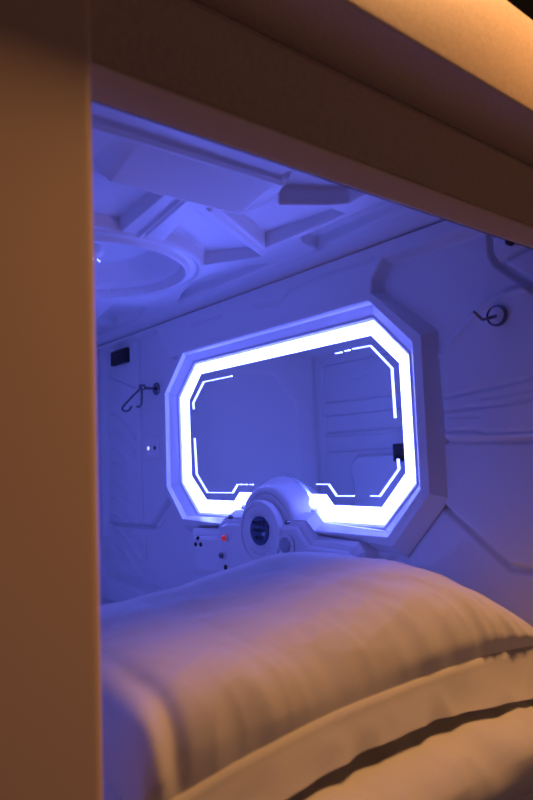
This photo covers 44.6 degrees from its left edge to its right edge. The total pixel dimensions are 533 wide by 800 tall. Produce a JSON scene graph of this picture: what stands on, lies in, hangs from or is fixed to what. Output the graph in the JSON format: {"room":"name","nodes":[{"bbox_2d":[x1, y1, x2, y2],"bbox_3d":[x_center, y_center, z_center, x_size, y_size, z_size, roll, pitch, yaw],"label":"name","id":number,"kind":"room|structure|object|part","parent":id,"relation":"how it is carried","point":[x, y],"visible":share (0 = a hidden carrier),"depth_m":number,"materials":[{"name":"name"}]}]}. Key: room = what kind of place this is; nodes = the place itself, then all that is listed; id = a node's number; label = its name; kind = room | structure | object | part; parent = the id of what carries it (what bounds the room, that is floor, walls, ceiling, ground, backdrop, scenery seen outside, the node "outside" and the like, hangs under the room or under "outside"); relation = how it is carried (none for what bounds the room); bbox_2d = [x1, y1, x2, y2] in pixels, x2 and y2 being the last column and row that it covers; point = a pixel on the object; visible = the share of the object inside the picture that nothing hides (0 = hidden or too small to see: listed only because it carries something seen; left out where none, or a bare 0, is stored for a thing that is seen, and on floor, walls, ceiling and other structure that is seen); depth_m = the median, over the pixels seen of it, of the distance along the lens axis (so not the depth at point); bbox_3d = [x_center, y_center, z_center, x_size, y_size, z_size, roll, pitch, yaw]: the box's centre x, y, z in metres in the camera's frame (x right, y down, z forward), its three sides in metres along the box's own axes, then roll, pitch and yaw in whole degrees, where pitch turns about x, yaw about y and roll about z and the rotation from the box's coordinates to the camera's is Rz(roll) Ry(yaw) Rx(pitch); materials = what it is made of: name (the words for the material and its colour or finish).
{"room":"capsule hotel","nodes":[
{"label":"capsule hotel","id":0,"kind":"room"},
{"bbox_2d":[0,0,102,799],"bbox_3d":[-0.707,0.252,0.183,1.399,1.962,0.048,2,-7,-39],"label":"wall","id":1,"kind":"structure","parent":0,"point":[51,705],"depth_m":0.60,"materials":[{"name":"beige"}]},
{"bbox_2d":[90,0,532,225],"bbox_3d":[0.297,-0.502,1.139,2.375,0.320,0.042,2,-7,-39],"label":"trim","id":2,"kind":"structure","parent":1,"relation":"attached to","point":[192,48],"depth_m":0.90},
{"bbox_2d":[91,58,532,248],"bbox_3d":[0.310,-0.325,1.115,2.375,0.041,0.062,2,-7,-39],"label":"trim","id":3,"kind":"structure","parent":1,"relation":"attached to","point":[111,86],"depth_m":0.85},
{"bbox_2d":[198,0,532,165],"bbox_3d":[0.345,-0.564,1.083,2.375,0.176,0.111,2,-7,-39],"label":"trim","id":4,"kind":"structure","parent":1,"relation":"attached to","point":[467,65],"depth_m":0.96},
{"bbox_2d":[96,344,102,537],"bbox_3d":[-1.171,0.275,2.430,1.225,1.131,0.020,2,-7,-39],"label":"wall","id":5,"kind":"structure","parent":0,"point":[98,382],"depth_m":2.80,"materials":[{"name":"white plastic"}]},
{"bbox_2d":[91,102,444,345],"bbox_3d":[-0.558,-0.403,1.708,1.225,0.121,1.994,2,-7,-39],"label":"ceiling","id":6,"kind":"structure","parent":0,"point":[184,223],"depth_m":1.55,"materials":[{"name":"white plastic"}]},
{"bbox_2d":[94,244,103,262],"bbox_3d":[-0.495,-0.428,1.896,0.043,0.055,0.040,2,-7,-39],"label":"ceiling lamp","id":7,"kind":"object","parent":6,"relation":"attached to","point":[98,249],"visible":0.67,"depth_m":1.88,"materials":[{"name":"white plastic"}]},
{"bbox_2d":[98,220,532,626],"bbox_3d":[-0.055,0.217,2.041,0.104,1.088,2.001,2,-7,-40],"label":"wall","id":8,"kind":"structure","parent":0,"point":[481,540],"depth_m":1.51,"materials":[{"name":"white plastic"}]},
{"bbox_2d":[111,347,129,365],"bbox_3d":[-0.615,-0.180,2.721,0.024,0.060,0.140,2,-7,-39],"label":"air vent","id":9,"kind":"object","parent":8,"relation":"in","point":[121,356],"visible":1,"depth_m":2.70,"materials":[{"name":"black plastic"}]},
{"bbox_2d":[121,383,159,411],"bbox_3d":[-0.487,-0.008,2.512,0.082,0.107,0.170,2,-7,-39],"label":"coat hook","id":10,"kind":"object","parent":8,"relation":"attached to","point":[156,387],"visible":1,"depth_m":2.48,"materials":[{"name":"silver metal"}]},
{"bbox_3d":[-0.519,-0.001,2.499,0.012,0.092,0.149,3,-7,-44],"label":"arm","id":11,"kind":"part","parent":10,"relation":"part of","materials":[{"name":"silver metal"}]},
{"bbox_3d":[-0.478,-0.010,2.461,0.034,0.078,0.013,-6,-7,38],"label":"arm","id":12,"kind":"part","parent":10,"relation":"part of","materials":[{"name":"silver metal"}]},
{"bbox_3d":[-0.450,-0.048,2.469,0.076,0.021,0.025,2,-7,-39],"label":"post","id":13,"kind":"part","parent":10,"relation":"part of","materials":[{"name":"silver metal"}]},
{"bbox_3d":[-0.423,-0.043,2.490,0.012,0.048,0.048,2,-7,-39],"label":"mounting plate","id":14,"kind":"part","parent":10,"relation":"part of","materials":[{"name":"silver metal"}]},
{"bbox_2d":[146,436,159,458],"bbox_3d":[-0.441,0.184,2.499,0.016,0.088,0.100,2,-7,-39],"label":"power outlet","id":15,"kind":"object","parent":8,"relation":"attached to","point":[153,442],"visible":1,"depth_m":2.49,"materials":[{"name":"white plastic"}]},
{"bbox_2d":[193,476,377,575],"bbox_3d":[0.006,0.386,1.895,0.099,0.321,0.769,2,-7,-39],"label":"control console","id":16,"kind":"object","parent":8,"relation":"attached to","point":[261,531],"visible":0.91,"depth_m":1.86,"materials":[{"name":"white plastic"}]},
{"bbox_3d":[-0.008,0.442,1.872,0.021,0.169,0.712,2,-7,-39],"label":"panel","id":17,"kind":"part","parent":16,"relation":"part of","materials":[{"name":"white plastic"}]},
{"bbox_2d":[243,476,312,518],"bbox_3d":[0.025,0.377,1.899,0.065,0.305,0.305,2,-7,-39],"label":"hood","id":18,"kind":"object","parent":16,"relation":"attached to","point":[285,495],"depth_m":1.85,"materials":[{"name":"white plastic"}]},
{"bbox_3d":[0.051,0.396,1.774,0.015,0.042,0.042,2,-7,-39],"label":"knob","id":19,"kind":"part","parent":16,"relation":"part of","materials":[{"name":"grey plastic"}]},
{"bbox_2d":[163,293,447,556],"bbox_3d":[0.016,0.095,1.932,0.081,0.654,1.203,2,-7,-39],"label":"wall mirror","id":20,"kind":"object","parent":8,"relation":"attached to","point":[329,412],"visible":0.94,"depth_m":1.79,"materials":[{"name":"white plastic"}]},
{"bbox_2d":[192,376,231,408],"bbox_3d":[-0.190,-0.024,2.238,0.004,0.092,0.239,2,-7,-39],"label":"light","id":21,"kind":"object","parent":20,"relation":"attached to","point":[208,392],"depth_m":2.24,"materials":[{"name":"white plastic"}]},
{"bbox_2d":[194,438,251,492],"bbox_3d":[-0.151,0.216,2.179,0.004,0.193,0.328,2,-7,-39],"label":"light","id":22,"kind":"object","parent":20,"relation":"attached to","point":[221,465],"depth_m":2.18,"materials":[{"name":"white plastic"}]},
{"bbox_2d":[189,336,405,506],"bbox_3d":[0.032,0.089,1.971,0.008,0.450,0.976,2,-7,-39],"label":"mirror glass","id":23,"kind":"object","parent":20,"relation":"attached to","point":[327,414],"depth_m":1.86,"materials":[{"name":"white"}]},
{"bbox_2d":[316,484,352,496],"bbox_3d":[0.184,0.245,1.768,0.004,0.034,0.139,2,-7,-39],"label":"light","id":24,"kind":"object","parent":20,"relation":"attached to","point":[322,490],"depth_m":1.77,"materials":[{"name":"white plastic"}]},
{"bbox_2d":[335,345,395,417],"bbox_3d":[0.254,-0.043,1.695,0.004,0.195,0.195,2,-7,-39],"label":"light","id":25,"kind":"object","parent":20,"relation":"attached to","point":[365,375],"depth_m":1.69,"materials":[{"name":"white plastic"}]},
{"bbox_2d":[370,459,398,496],"bbox_3d":[0.296,0.196,1.634,0.004,0.094,0.098,2,-7,-39],"label":"light","id":26,"kind":"object","parent":20,"relation":"attached to","point":[384,473],"depth_m":1.64,"materials":[{"name":"white plastic"}]},
{"bbox_2d":[473,305,507,326],"bbox_3d":[0.455,-0.177,1.338,0.078,0.045,0.045,2,-7,-39],"label":"coat hook","id":27,"kind":"object","parent":8,"relation":"attached to","point":[496,316],"visible":1,"depth_m":1.35,"materials":[{"name":"silver metal"}]},
{"bbox_3d":[0.481,-0.176,1.359,0.005,0.036,0.036,2,-7,-39],"label":"plate","id":28,"kind":"part","parent":27,"relation":"part of","materials":[{"name":"white plastic"}]},
{"bbox_3d":[0.481,-0.176,1.359,0.010,0.045,0.045,2,-7,-39],"label":"mounting plate","id":29,"kind":"part","parent":27,"relation":"part of","materials":[{"name":"silver metal"}]},
{"bbox_2d":[505,240,514,245],"bbox_3d":[0.505,-0.330,1.350,0.018,0.016,0.016,2,-7,-39],"label":"sensor","id":30,"kind":"object","parent":8,"relation":"attached to","point":[506,242],"visible":0.48,"depth_m":1.35,"materials":[{"name":"black plastic"}]},
{"bbox_2d":[519,792,532,799],"bbox_3d":[-0.500,0.991,1.579,1.265,0.538,2.000,2,-7,-39],"label":"floor","id":31,"kind":"structure","parent":0,"point":[529,796],"depth_m":1.11,"materials":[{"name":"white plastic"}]},
{"bbox_2d":[100,598,114,604],"bbox_3d":[-0.519,0.747,1.613,1.115,0.070,1.850,2,-7,-39],"label":"mattress","id":32,"kind":"object","parent":31,"relation":"on","point":[103,601],"visible":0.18,"depth_m":2.59,"materials":[{"name":"white fabric"}]},
{"bbox_2d":[286,699,532,799],"bbox_3d":[0.073,0.565,1.102,0.875,0.149,0.635,2,-7,-39],"label":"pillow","id":33,"kind":"object","parent":32,"relation":"on","point":[483,754],"visible":0.21,"depth_m":0.91,"materials":[{"name":"white fabric"}]},
{"bbox_2d":[100,552,532,799],"bbox_3d":[0.053,0.417,1.141,0.926,0.260,0.582,2,-7,-39],"label":"pillow","id":34,"kind":"object","parent":33,"relation":"on","point":[264,678],"visible":0.88,"depth_m":0.88,"materials":[{"name":"white fabric"}]}
]}

